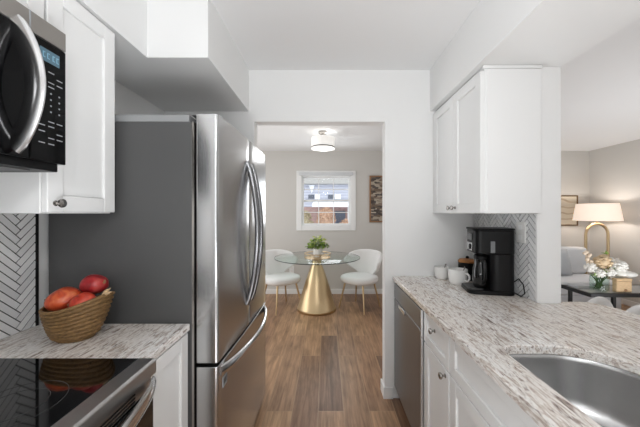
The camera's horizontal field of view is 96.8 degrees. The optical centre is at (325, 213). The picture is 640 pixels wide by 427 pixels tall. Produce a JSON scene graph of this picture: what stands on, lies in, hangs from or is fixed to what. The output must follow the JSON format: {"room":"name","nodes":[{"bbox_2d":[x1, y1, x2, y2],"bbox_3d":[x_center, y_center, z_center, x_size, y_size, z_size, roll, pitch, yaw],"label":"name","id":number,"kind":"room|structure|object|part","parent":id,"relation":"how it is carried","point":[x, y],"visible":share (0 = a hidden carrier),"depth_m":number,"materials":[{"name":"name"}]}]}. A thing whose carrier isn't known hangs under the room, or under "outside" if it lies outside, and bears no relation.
{"room":"kitchen","nodes":[
{"label":"kitchen","id":0,"kind":"room"},
{"bbox_2d":[0,81,163,339],"bbox_3d":[-1.260,0.152,0.195,0.120,2.440,3.830,0,0,0],"label":"wall","id":1,"kind":"structure","parent":0,"point":[127,102],"depth_m":1.62,"materials":[{"name":"white paint"}]},
{"bbox_2d":[0,214,34,338],"bbox_3d":[-1.196,0.231,0.632,0.008,0.460,1.065,0,0,0],"label":"backsplash","id":2,"kind":"structure","parent":1,"relation":"attached to","point":[17,231],"depth_m":1.09,"materials":[{"name":"tile"}]},
{"bbox_2d":[16,0,43,18],"bbox_3d":[-1.037,-0.660,0.503,0.324,0.194,0.766,0,0,0],"label":"upper cabinet","id":3,"kind":"object","parent":1,"relation":"attached to","point":[36,6],"visible":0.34,"depth_m":0.86,"materials":[{"name":"white paint"}]},
{"bbox_2d":[0,0,65,171],"bbox_3d":[-0.958,-0.341,0.505,0.464,0.434,0.760,0,0,0],"label":"microwave","id":4,"kind":"object","parent":3,"relation":"attached to","point":[32,55],"visible":1,"depth_m":0.74,"materials":[{"name":"black plastic"}]},
{"bbox_3d":[-0.822,-0.325,0.451,0.024,0.349,0.651,0,0,0],"label":"door","id":5,"kind":"part","parent":4,"relation":"part of","materials":[{"name":"black glass"}]},
{"bbox_3d":[-0.778,-0.335,0.735,0.105,0.359,0.016,0,0,0],"label":"handle","id":6,"kind":"part","parent":4,"relation":"part of","materials":[{"name":"silver metal"}]},
{"bbox_3d":[-0.822,-0.325,0.832,0.024,0.349,0.107,0,0,0],"label":"control panel","id":7,"kind":"part","parent":4,"relation":"part of","materials":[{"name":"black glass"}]},
{"bbox_2d":[35,214,38,325],"bbox_3d":[-1.194,0.231,1.171,0.011,0.460,0.011,0,0,0],"label":"trim","id":8,"kind":"structure","parent":1,"relation":"attached to","point":[36,215],"depth_m":1.17,"materials":[{"name":"black metal"}]},
{"bbox_2d":[0,0,114,213],"bbox_3d":[-1.022,-0.379,1.034,0.354,0.757,0.291,0,0,0],"label":"upper cabinet","id":9,"kind":"object","parent":1,"relation":"attached to","point":[85,184],"visible":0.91,"depth_m":1.02,"materials":[{"name":"white paint"}]},
{"bbox_3d":[-0.860,-0.033,0.918,0.030,0.029,0.029,0,0,0],"label":"knob","id":10,"kind":"part","parent":9,"relation":"part of","materials":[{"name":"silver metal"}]},
{"bbox_3d":[-0.885,-0.375,1.035,0.020,0.742,0.286,0,0,0],"label":"door","id":11,"kind":"part","parent":9,"relation":"part of","materials":[{"name":"white paint"}]},
{"bbox_2d":[76,0,248,110],"bbox_3d":[-0.886,-0.913,0.195,0.627,0.310,3.830,0,0,0],"label":"soffit","id":12,"kind":"object","parent":1,"relation":"attached to","point":[176,55],"depth_m":1.43,"materials":[{"name":"white paint"}]},
{"bbox_2d":[164,70,473,397],"bbox_3d":[-0.592,0.152,2.158,3.616,2.440,0.095,0,0,0],"label":"wall","id":13,"kind":"structure","parent":0,"point":[416,239],"depth_m":2.11,"materials":[{"name":"white paint"}]},
{"bbox_2d":[380,378,392,398],"bbox_3d":[0.461,1.329,2.158,0.072,0.085,0.121,0,0,0],"label":"baseboard","id":14,"kind":"structure","parent":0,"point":[387,392],"depth_m":2.10,"materials":[{"name":"white paint"}]},
{"bbox_2d":[261,151,589,288],"bbox_3d":[1.050,0.152,4.925,6.900,2.440,0.150,0,0,0],"label":"wall","id":15,"kind":"structure","parent":0,"point":[281,167],"depth_m":4.85,"materials":[{"name":"grey paint"}]},
{"bbox_2d":[289,266,293,272],"bbox_3d":[-0.585,0.957,4.845,0.080,0.120,0.008,0,0,0],"label":"wall outlet","id":16,"kind":"object","parent":15,"relation":"attached to","point":[291,269],"visible":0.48,"depth_m":4.84,"materials":[{"name":"white paint"}]},
{"bbox_2d":[265,289,381,293],"bbox_3d":[1.050,1.329,4.843,6.900,0.085,0.014,0,0,0],"label":"baseboard","id":17,"kind":"structure","parent":15,"relation":"attached to","point":[268,291],"depth_m":4.84,"materials":[{"name":"white paint"}]},
{"bbox_2d":[296,171,355,230],"bbox_3d":[0.002,-0.220,4.888,1.010,1.023,0.185,0,0,0],"label":"window","id":18,"kind":"structure","parent":15,"relation":"in","point":[350,175],"depth_m":4.83,"materials":[{"name":"white paint"}]},
{"bbox_3d":[0.002,-0.020,4.915,0.818,0.432,0.030,0,0,0],"label":"sash","id":19,"kind":"part","parent":18,"relation":"part of","materials":[{"name":"white paint"}]},
{"bbox_3d":[0.002,-0.419,4.950,0.818,0.432,0.030,0,0,0],"label":"sash","id":20,"kind":"part","parent":18,"relation":"part of","materials":[{"name":"white paint"}]},
{"bbox_2d":[369,176,381,221],"bbox_3d":[0.990,-0.246,4.835,0.500,0.793,0.029,0,0,0],"label":"wall art","id":21,"kind":"object","parent":15,"relation":"attached to","point":[375,182],"visible":0.41,"depth_m":4.83,"materials":[{"name":"brown wood"}]},
{"bbox_2d":[561,195,577,225],"bbox_3d":[4.072,-0.051,4.837,0.425,0.515,0.024,0,0,0],"label":"picture","id":22,"kind":"object","parent":15,"relation":"attached to","point":[568,202],"visible":0.51,"depth_m":4.83,"materials":[{"name":"brown wood"}]},
{"bbox_2d":[212,0,639,150],"bbox_3d":[1.050,-1.118,1.565,6.900,0.100,6.570,0,0,0],"label":"ceiling","id":23,"kind":"structure","parent":0,"point":[600,87],"depth_m":1.87,"materials":[{"name":"white paint"}]},
{"bbox_2d":[311,130,334,150],"bbox_3d":[-0.040,-0.942,3.700,0.307,0.251,0.307,0,0,0],"label":"ceiling light","id":24,"kind":"object","parent":23,"relation":"attached to","point":[322,142],"visible":1,"depth_m":3.59,"materials":[{"name":"white glass"}]},
{"bbox_2d":[312,146,333,150],"bbox_3d":[-0.040,-0.838,3.700,0.298,0.016,0.298,0,0,0],"label":"diffuser","id":25,"kind":"object","parent":24,"relation":"attached to","point":[316,148],"depth_m":3.64,"materials":[{"name":"white glass"}]},
{"bbox_2d":[253,294,629,426],"bbox_3d":[1.050,1.422,1.565,6.900,0.100,6.570,0,0,0],"label":"floor","id":26,"kind":"structure","parent":0,"point":[326,370],"depth_m":2.51,"materials":[{"name":"brown wood"}]},
{"bbox_2d":[0,358,155,426],"bbox_3d":[-0.829,0.915,0.522,0.723,0.914,0.760,0,0,0],"label":"range","id":27,"kind":"object","parent":26,"relation":"on","point":[34,392],"visible":1,"depth_m":0.76,"materials":[{"name":"silver metal"}]},
{"bbox_3d":[-0.566,0.486,0.522,0.055,0.055,0.760,0,0,0],"label":"trim","id":28,"kind":"part","parent":27,"relation":"part of","materials":[{"name":"silver metal"}]},
{"bbox_3d":[-0.564,0.533,0.522,0.022,0.037,0.754,0,0,0],"label":"vent panel","id":29,"kind":"part","parent":27,"relation":"part of","materials":[{"name":"silver metal"}]},
{"bbox_3d":[-0.560,0.863,0.522,0.030,0.618,0.754,0,0,0],"label":"oven door","id":30,"kind":"part","parent":27,"relation":"part of","materials":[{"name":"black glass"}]},
{"bbox_3d":[-0.507,0.530,0.523,0.079,0.049,0.729,0,0,0],"label":"handle","id":31,"kind":"part","parent":27,"relation":"part of","materials":[{"name":"silver metal"}]},
{"bbox_2d":[49,114,267,426],"bbox_3d":[-0.776,0.469,1.650,0.808,1.806,0.888,0,0,0],"label":"refrigerator","id":32,"kind":"object","parent":26,"relation":"on","point":[183,241],"visible":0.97,"depth_m":1.21,"materials":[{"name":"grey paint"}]},
{"bbox_3d":[-0.565,0.466,1.650,0.010,1.712,0.888,0,0,0],"label":"case trim","id":33,"kind":"part","parent":32,"relation":"part of","materials":[{"name":"black metal"}]},
{"bbox_3d":[-0.500,0.106,1.427,0.111,1.061,0.441,0,0,0],"label":"door","id":34,"kind":"part","parent":32,"relation":"part of","materials":[{"name":"silver metal"}]},
{"bbox_3d":[-0.499,0.978,1.650,0.114,0.648,0.888,0,0,0],"label":"freezer drawer","id":35,"kind":"part","parent":32,"relation":"part of","materials":[{"name":"silver metal"}]},
{"bbox_3d":[-0.423,0.687,1.650,0.102,0.044,0.838,0,0,0],"label":"handle","id":36,"kind":"part","parent":32,"relation":"part of","materials":[{"name":"silver metal"}]},
{"bbox_3d":[-0.417,0.110,1.605,0.087,0.815,0.022,0,0,0],"label":"handle","id":37,"kind":"part","parent":32,"relation":"part of","materials":[{"name":"silver metal"}]},
{"bbox_3d":[-0.499,0.106,1.873,0.114,1.061,0.441,0,0,0],"label":"door","id":38,"kind":"part","parent":32,"relation":"part of","materials":[{"name":"silver metal"}]},
{"bbox_3d":[-0.416,0.110,1.695,0.087,0.815,0.022,0,0,0],"label":"handle","id":39,"kind":"part","parent":32,"relation":"part of","materials":[{"name":"silver metal"}]},
{"bbox_2d":[153,333,187,426],"bbox_3d":[-0.889,0.933,1.054,0.620,0.878,0.284,0,0,0],"label":"base cabinet","id":40,"kind":"object","parent":26,"relation":"on","point":[170,398],"visible":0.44,"depth_m":1.09,"materials":[{"name":"white paint"}]},
{"bbox_2d":[0,324,189,358],"bbox_3d":[-0.886,0.478,1.051,0.626,0.030,0.292,0,0,0],"label":"countertop","id":41,"kind":"structure","parent":40,"relation":"on","point":[113,340],"depth_m":1.02,"materials":[{"name":"stone"}]},
{"bbox_2d":[38,288,114,342],"bbox_3d":[-0.922,0.368,1.060,0.218,0.191,0.208,0,0,-36],"label":"fruit basket","id":42,"kind":"object","parent":41,"relation":"on","point":[82,321],"visible":0.94,"depth_m":1.00,"materials":[{"name":"wicker"}]},
{"bbox_2d":[44,287,81,311],"bbox_3d":[-0.964,0.315,1.045,0.107,0.087,0.104,0,0,33],"label":"mango","id":43,"kind":"object","parent":42,"relation":"in","point":[59,299],"visible":0.66,"depth_m":1.01,"materials":[{"name":"orange food"}]},
{"bbox_2d":[67,292,95,306],"bbox_3d":[-0.877,0.318,1.024,0.076,0.067,0.076,0,0,35],"label":"mango","id":44,"kind":"object","parent":42,"relation":"in","point":[82,297],"visible":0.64,"depth_m":1.00,"materials":[{"name":"red food"}]},
{"bbox_2d":[79,274,108,294],"bbox_3d":[-0.893,0.273,1.096,0.090,0.077,0.093,0,0,-39],"label":"mango","id":45,"kind":"object","parent":42,"relation":"in","point":[93,283],"visible":0.91,"depth_m":1.07,"materials":[{"name":"red food"}]},
{"bbox_2d":[265,249,300,315],"bbox_3d":[-0.672,0.963,4.152,0.632,0.821,0.584,0,0,-40],"label":"dining chair","id":46,"kind":"object","parent":26,"relation":"on","point":[276,275],"visible":0.78,"depth_m":4.22,"materials":[{"name":"white fabric"}]},
{"bbox_3d":[-0.670,1.179,3.867,0.028,0.391,0.117,0,0,4],"label":"leg","id":47,"kind":"part","parent":46,"relation":"part of","materials":[{"name":"gold metal"}]},
{"bbox_3d":[-0.761,0.743,4.258,0.632,0.381,0.308,0,0,-40],"label":"backrest","id":48,"kind":"part","parent":46,"relation":"part of","materials":[{"name":"white fabric"}]},
{"bbox_3d":[-0.639,0.944,4.112,0.516,0.107,0.480,0,0,-40],"label":"seat","id":49,"kind":"part","parent":46,"relation":"part of","materials":[{"name":"white fabric"}]},
{"bbox_2d":[274,251,359,315],"bbox_3d":[-0.124,0.995,4.070,1.220,0.754,1.220,0,0,0],"label":"dining table","id":50,"kind":"object","parent":26,"relation":"on","point":[316,299],"visible":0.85,"depth_m":3.92,"materials":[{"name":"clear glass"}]},
{"bbox_2d":[304,251,330,259],"bbox_3d":[-0.118,0.584,3.980,0.372,0.066,0.372,0,0,0],"label":"tray","id":51,"kind":"object","parent":50,"relation":"on","point":[311,256],"visible":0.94,"depth_m":3.93,"materials":[{"name":"gold metal"}]},
{"bbox_2d":[305,235,328,256],"bbox_3d":[-0.119,0.455,3.979,0.356,0.308,0.358,0,0,0],"label":"potted plant","id":52,"kind":"object","parent":51,"relation":"on","point":[313,244],"visible":1,"depth_m":3.93,"materials":[{"name":"green plant"}]},
{"bbox_3d":[-0.116,0.553,3.980,0.128,0.112,0.130,0,0,0],"label":"pot","id":53,"kind":"part","parent":52,"relation":"part of","materials":[{"name":"white ceramic"}]},
{"bbox_3d":[-0.118,0.557,3.980,0.372,0.012,0.372,0,0,0],"label":"rail","id":54,"kind":"part","parent":51,"relation":"part of","materials":[{"name":"gold metal"}]},
{"bbox_2d":[338,249,381,314],"bbox_3d":[0.517,0.963,4.172,0.632,0.821,0.584,0,0,40],"label":"dining chair","id":55,"kind":"object","parent":26,"relation":"on","point":[367,266],"visible":0.97,"depth_m":4.20,"materials":[{"name":"white fabric"}]},
{"bbox_3d":[0.237,1.179,4.121,0.117,0.391,0.028,0,0,-6],"label":"leg","id":56,"kind":"part","parent":55,"relation":"part of","materials":[{"name":"gold metal"}]},
{"bbox_3d":[0.484,0.944,4.132,0.516,0.107,0.480,0,0,40],"label":"seat","id":57,"kind":"part","parent":55,"relation":"part of","materials":[{"name":"white fabric"}]},
{"bbox_3d":[0.606,0.743,4.278,0.632,0.381,0.308,0,0,40],"label":"backrest","id":58,"kind":"part","parent":55,"relation":"part of","materials":[{"name":"white fabric"}]},
{"bbox_3d":[0.515,1.179,3.888,0.028,0.391,0.117,0,0,-4],"label":"leg","id":59,"kind":"part","parent":55,"relation":"part of","materials":[{"name":"gold metal"}]},
{"bbox_3d":[0.743,1.179,4.159,0.117,0.391,0.028,0,0,-6],"label":"leg","id":60,"kind":"part","parent":55,"relation":"part of","materials":[{"name":"gold metal"}]},
{"bbox_2d":[394,283,424,426],"bbox_3d":[0.793,0.938,1.798,0.594,0.868,0.594,0,0,0],"label":"dishwasher","id":61,"kind":"object","parent":26,"relation":"on","point":[409,341],"visible":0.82,"depth_m":1.71,"materials":[{"name":"silver metal"}]},
{"bbox_3d":[0.499,0.637,1.875,0.006,0.026,0.150,0,0,0],"label":"pocket handle","id":62,"kind":"part","parent":61,"relation":"part of","materials":[{"name":"silver metal"}]},
{"bbox_3d":[0.516,0.564,1.799,0.026,0.107,0.586,0,0,0],"label":"control panel","id":63,"kind":"part","parent":61,"relation":"part of","materials":[{"name":"silver metal"}]},
{"bbox_2d":[424,312,450,426],"bbox_3d":[0.793,0.933,1.343,0.614,0.878,0.309,0,0,0],"label":"base cabinet","id":64,"kind":"object","parent":26,"relation":"on","point":[437,374],"visible":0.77,"depth_m":1.35,"materials":[{"name":"white paint"}]},
{"bbox_3d":[0.525,0.585,1.342,0.020,0.165,0.300,0,0,0],"label":"drawer","id":65,"kind":"part","parent":64,"relation":"part of","materials":[{"name":"white paint"}]},
{"bbox_3d":[0.500,0.700,1.225,0.030,0.029,0.029,0,0,0],"label":"knob","id":66,"kind":"part","parent":64,"relation":"part of","materials":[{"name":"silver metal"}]},
{"bbox_2d":[450,338,538,426],"bbox_3d":[0.793,0.933,0.733,0.614,0.878,0.906,0,0,0],"label":"base cabinet","id":67,"kind":"object","parent":26,"relation":"on","point":[476,400],"visible":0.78,"depth_m":0.98,"materials":[{"name":"white paint"}]},
{"bbox_3d":[0.525,0.968,0.959,0.020,0.588,0.446,0,0,0],"label":"door","id":68,"kind":"part","parent":67,"relation":"part of","materials":[{"name":"white paint"}]},
{"bbox_2d":[393,276,639,426],"bbox_3d":[0.960,0.478,0.879,0.931,0.030,2.459,0,0,0],"label":"countertop","id":69,"kind":"structure","parent":67,"relation":"on","point":[488,328],"depth_m":1.10,"materials":[{"name":"stone"}]},
{"bbox_2d":[434,265,448,278],"bbox_3d":[0.832,0.421,2.040,0.104,0.084,0.126,0,0,23],"label":"mug","id":70,"kind":"object","parent":69,"relation":"on","point":[440,272],"visible":0.91,"depth_m":1.99,"materials":[{"name":"white ceramic"}]},
{"bbox_2d":[448,267,470,284],"bbox_3d":[0.878,0.414,1.870,0.138,0.098,0.120,0,0,30],"label":"mug","id":71,"kind":"object","parent":69,"relation":"on","point":[456,275],"visible":0.94,"depth_m":1.83,"materials":[{"name":"white ceramic"}]},
{"bbox_2d":[458,256,473,280],"bbox_3d":[0.995,0.381,2.000,0.122,0.165,0.122,0,0,0],"label":"jar","id":72,"kind":"object","parent":69,"relation":"on","point":[467,262],"visible":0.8,"depth_m":1.95,"materials":[{"name":"black glass"}]},
{"bbox_3d":[0.995,0.328,2.000,0.122,0.025,0.122,0,0,0],"label":"lid","id":73,"kind":"part","parent":72,"relation":"part of","materials":[{"name":"brown wood"}]},
{"bbox_2d":[461,227,524,296],"bbox_3d":[0.968,0.274,1.678,0.273,0.378,0.243,0,0,12],"label":"coffee maker","id":74,"kind":"object","parent":69,"relation":"on","point":[493,267],"visible":1,"depth_m":1.61,"materials":[{"name":"black plastic"}]},
{"bbox_3d":[0.869,0.196,1.721,0.005,0.049,0.112,0,0,12],"label":"control panel","id":75,"kind":"part","parent":74,"relation":"part of","materials":[{"name":"silver metal"}]},
{"bbox_3d":[0.889,0.438,1.717,0.088,0.004,0.150,0,0,12],"label":"warming plate","id":76,"kind":"part","parent":74,"relation":"part of","materials":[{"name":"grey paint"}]},
{"bbox_3d":[0.915,0.254,1.681,0.076,0.026,0.076,0,0,12],"label":"carafe lid","id":77,"kind":"part","parent":74,"relation":"part of","materials":[{"name":"black plastic"}]},
{"bbox_3d":[0.908,0.338,1.627,0.019,0.141,0.046,0,0,5],"label":"carafe handle","id":78,"kind":"part","parent":74,"relation":"part of","materials":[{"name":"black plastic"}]},
{"bbox_3d":[0.976,0.091,1.698,0.225,0.012,0.200,0,0,12],"label":"lid","id":79,"kind":"part","parent":74,"relation":"part of","materials":[{"name":"black plastic"}]},
{"bbox_3d":[1.082,0.413,1.596,0.025,0.097,0.128,0,0,-1],"label":"power cord","id":80,"kind":"part","parent":74,"relation":"part of","materials":[{"name":"black plastic"}]},
{"bbox_2d":[509,354,639,426],"bbox_3d":[0.794,0.590,0.634,0.442,0.190,0.788,0,0,0],"label":"sink","id":81,"kind":"object","parent":69,"relation":"in","point":[609,395],"visible":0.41,"depth_m":0.95,"materials":[{"name":"silver metal"}]},
{"bbox_2d":[561,247,620,309],"bbox_3d":[2.973,0.940,4.100,1.846,0.865,0.800,0,0,0],"label":"sofa","id":82,"kind":"object","parent":26,"relation":"on","point":[577,259],"visible":0.16,"depth_m":3.92,"materials":[{"name":"white fabric"}]},
{"bbox_2d":[561,249,572,274],"bbox_3d":[3.360,0.707,4.120,0.400,0.371,0.164,0,0,-6],"label":"throw pillow","id":83,"kind":"object","parent":82,"relation":"on","point":[566,269],"visible":0.38,"depth_m":4.07,"materials":[{"name":"grey fabric"}]},
{"bbox_2d":[561,247,586,272],"bbox_3d":[3.475,0.701,4.310,0.842,0.388,0.180,0,0,0],"label":"cushion","id":84,"kind":"object","parent":82,"relation":"on","point":[577,259],"depth_m":4.22,"materials":[{"name":"white fabric"}]},
{"bbox_2d":[561,273,612,294],"bbox_3d":[3.475,0.984,4.000,0.842,0.173,0.600,0,0,0],"label":"seat cushion","id":85,"kind":"object","parent":82,"relation":"on","point":[576,277],"depth_m":3.80,"materials":[{"name":"white fabric"}]},
{"bbox_2d":[561,285,639,307],"bbox_3d":[3.600,1.147,3.478,1.100,0.450,0.415,0,0,0],"label":"coffee table","id":86,"kind":"object","parent":26,"relation":"on","point":[590,292],"visible":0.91,"depth_m":3.37,"materials":[{"name":"black metal"}]},
{"bbox_3d":[3.070,1.170,3.570,0.032,0.404,0.032,0,0,0],"label":"leg","id":87,"kind":"part","parent":86,"relation":"part of","materials":[{"name":"black metal"}]},
{"bbox_2d":[568,283,594,287],"bbox_3d":[3.230,0.911,3.590,0.226,0.021,0.146,0,0,0],"label":"book","id":88,"kind":"object","parent":86,"relation":"on","point":[577,285],"visible":0.95,"depth_m":3.55,"materials":[{"name":"white paper"}]},
{"bbox_3d":[3.600,0.945,3.478,1.100,0.045,0.415,0,0,0],"label":"frame","id":89,"kind":"part","parent":86,"relation":"part of","materials":[{"name":"black metal"}]},
{"bbox_3d":[3.600,0.938,3.478,1.030,0.028,0.345,0,0,0],"label":"panel","id":90,"kind":"part","parent":86,"relation":"part of","materials":[{"name":"grey"}]},
{"bbox_2d":[582,250,637,289],"bbox_3d":[3.412,0.681,3.416,0.684,0.483,0.234,0,0,-10],"label":"flower vase","id":91,"kind":"object","parent":86,"relation":"on","point":[617,268],"visible":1,"depth_m":3.37,"materials":[{"name":"clear glass"}]},
{"bbox_3d":[3.330,1.170,3.290,0.032,0.404,0.032,0,0,0],"label":"leg","id":92,"kind":"part","parent":86,"relation":"part of","materials":[{"name":"black metal"}]},
{"bbox_2d":[612,278,631,291],"bbox_3d":[3.489,0.843,3.342,0.183,0.158,0.072,0,0,0],"label":"wooden box","id":93,"kind":"object","parent":86,"relation":"on","point":[618,284],"visible":1,"depth_m":3.32,"materials":[{"name":"brown wood"}]},
{"bbox_3d":[3.489,0.779,3.348,0.183,0.031,0.061,0,0,0],"label":"box lid","id":94,"kind":"part","parent":93,"relation":"part of","materials":[{"name":"brown wood"}]},
{"bbox_2d":[587,297,613,307],"bbox_3d":[1.945,0.981,2.183,0.396,0.784,0.375,0,0,0],"label":"counter stool","id":95,"kind":"object","parent":26,"relation":"on","point":[598,300],"visible":0.09,"depth_m":2.00,"materials":[{"name":"white fabric"}]},
{"bbox_2d":[626,305,639,315],"bbox_3d":[1.785,0.943,1.773,0.396,0.860,0.375,0,0,0],"label":"counter stool","id":96,"kind":"object","parent":26,"relation":"on","point":[635,309],"visible":0.03,"depth_m":1.59,"materials":[{"name":"white fabric"}]},
{"bbox_2d":[540,67,560,302],"bbox_3d":[1.161,0.307,1.790,0.111,2.130,0.640,0,0,0],"label":"wall","id":97,"kind":"structure","parent":0,"point":[550,215],"depth_m":1.47,"materials":[{"name":"white paint"}]},
{"bbox_2d":[433,65,542,213],"bbox_3d":[0.933,-0.379,1.778,0.342,0.757,0.663,0,0,0],"label":"upper cabinet","id":98,"kind":"object","parent":97,"relation":"attached to","point":[487,135],"visible":1,"depth_m":1.45,"materials":[{"name":"white paint"}]},
{"bbox_3d":[0.801,-0.368,1.927,0.020,0.730,0.315,0,0,0],"label":"door","id":99,"kind":"part","parent":98,"relation":"part of","materials":[{"name":"white paint"}]},
{"bbox_3d":[0.801,-0.368,1.611,0.020,0.730,0.312,0,0,0],"label":"door","id":100,"kind":"part","parent":98,"relation":"part of","materials":[{"name":"white paint"}]},
{"bbox_3d":[0.952,-0.749,1.450,0.304,0.016,0.008,0,0,0],"label":"moulding","id":101,"kind":"part","parent":98,"relation":"part of","materials":[{"name":"white paint"}]},
{"bbox_3d":[0.962,-0.371,1.452,0.277,0.738,0.004,0,0,0],"label":"panel","id":102,"kind":"part","parent":98,"relation":"part of","materials":[{"name":"white paint"}]},
{"bbox_2d":[474,214,535,301],"bbox_3d":[1.101,0.231,1.795,0.008,0.460,0.630,0,0,0],"label":"backsplash","id":103,"kind":"structure","parent":97,"relation":"attached to","point":[525,253],"depth_m":1.58,"materials":[{"name":"tile"}]},
{"bbox_2d":[516,222,525,242],"bbox_3d":[1.092,0.105,1.592,0.009,0.117,0.072,0,0,0],"label":"wall outlet","id":104,"kind":"object","parent":103,"relation":"attached to","point":[520,226],"visible":1,"depth_m":1.58,"materials":[{"name":"white plastic"}]},
{"bbox_2d":[430,0,639,110],"bbox_3d":[0.995,-0.913,0.195,0.443,0.310,3.830,0,0,0],"label":"soffit","id":105,"kind":"object","parent":97,"relation":"attached to","point":[547,33],"depth_m":1.27,"materials":[{"name":"white paint"}]},
{"bbox_2d":[536,214,539,302],"bbox_3d":[1.099,0.231,1.474,0.013,0.460,0.012,0,0,0],"label":"trim","id":106,"kind":"structure","parent":97,"relation":"attached to","point":[537,215],"depth_m":1.47,"materials":[{"name":"white paint"}]},
{"bbox_2d":[572,203,623,278],"bbox_3d":[4.130,0.612,4.330,0.570,1.520,0.570,0,0,0],"label":"table lamp","id":107,"kind":"object","parent":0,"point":[596,212],"visible":0.68,"depth_m":4.18,"materials":[{"name":"gold metal"}]},
{"bbox_3d":[4.130,0.743,4.330,0.378,1.209,0.037,0,0,0],"label":"arched stem","id":108,"kind":"part","parent":107,"relation":"part of","materials":[{"name":"gold metal"}]},
{"bbox_3d":[4.130,-0.019,4.330,0.570,0.258,0.570,0,0,0],"label":"lamp shade","id":109,"kind":"part","parent":107,"relation":"part of","materials":[{"name":"beige fabric"}]},
{"bbox_2d":[590,139,639,302],"bbox_3d":[4.575,0.152,1.565,0.150,2.440,6.570,0,0,0],"label":"wall","id":110,"kind":"structure","parent":0,"point":[615,169],"depth_m":4.34,"materials":[{"name":"grey paint"}]},
{"bbox_2d":[621,298,639,306],"bbox_3d":[4.493,1.329,1.558,0.014,0.085,6.556,0,0,0],"label":"baseboard","id":111,"kind":"structure","parent":110,"relation":"attached to","point":[623,301],"depth_m":4.21,"materials":[{"name":"white paint"}]},
{"label":"outside","id":112,"kind":"structure","parent":0,"visible":0},
{"bbox_3d":[0.000,1.772,22.525,28.000,0.200,34.950,0,0,0],"label":"ground","id":113,"kind":"structure","parent":112,"visible":0},
{"bbox_2d":[304,211,313,222],"bbox_3d":[-0.883,0.764,11.399,0.934,1.816,0.934,0,0,0],"label":"shrub","id":114,"kind":"object","parent":113,"relation":"on","point":[307,216],"visible":0.18,"depth_m":11.26,"materials":[{"name":"green plant"}]},
{"bbox_2d":[304,179,347,222],"bbox_3d":[0.000,-1.078,15.500,10.600,5.500,5.800,0,0,0],"label":"house","id":115,"kind":"structure","parent":113,"relation":"on","point":[308,183],"depth_m":14.00,"materials":[{"name":"blue"}]},
{"bbox_3d":[0.700,0.772,13.989,0.500,1.800,0.058,0,0,0],"label":"door","id":116,"kind":"part","parent":115,"relation":"part of","materials":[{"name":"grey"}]},
{"bbox_2d":[316,207,335,222],"bbox_3d":[-0.003,0.689,11.803,0.987,1.967,0.979,0,0,0],"label":"shrub","id":117,"kind":"object","parent":113,"relation":"on","point":[323,217],"visible":0.37,"depth_m":11.62,"materials":[{"name":"orange plant"}]}
]}

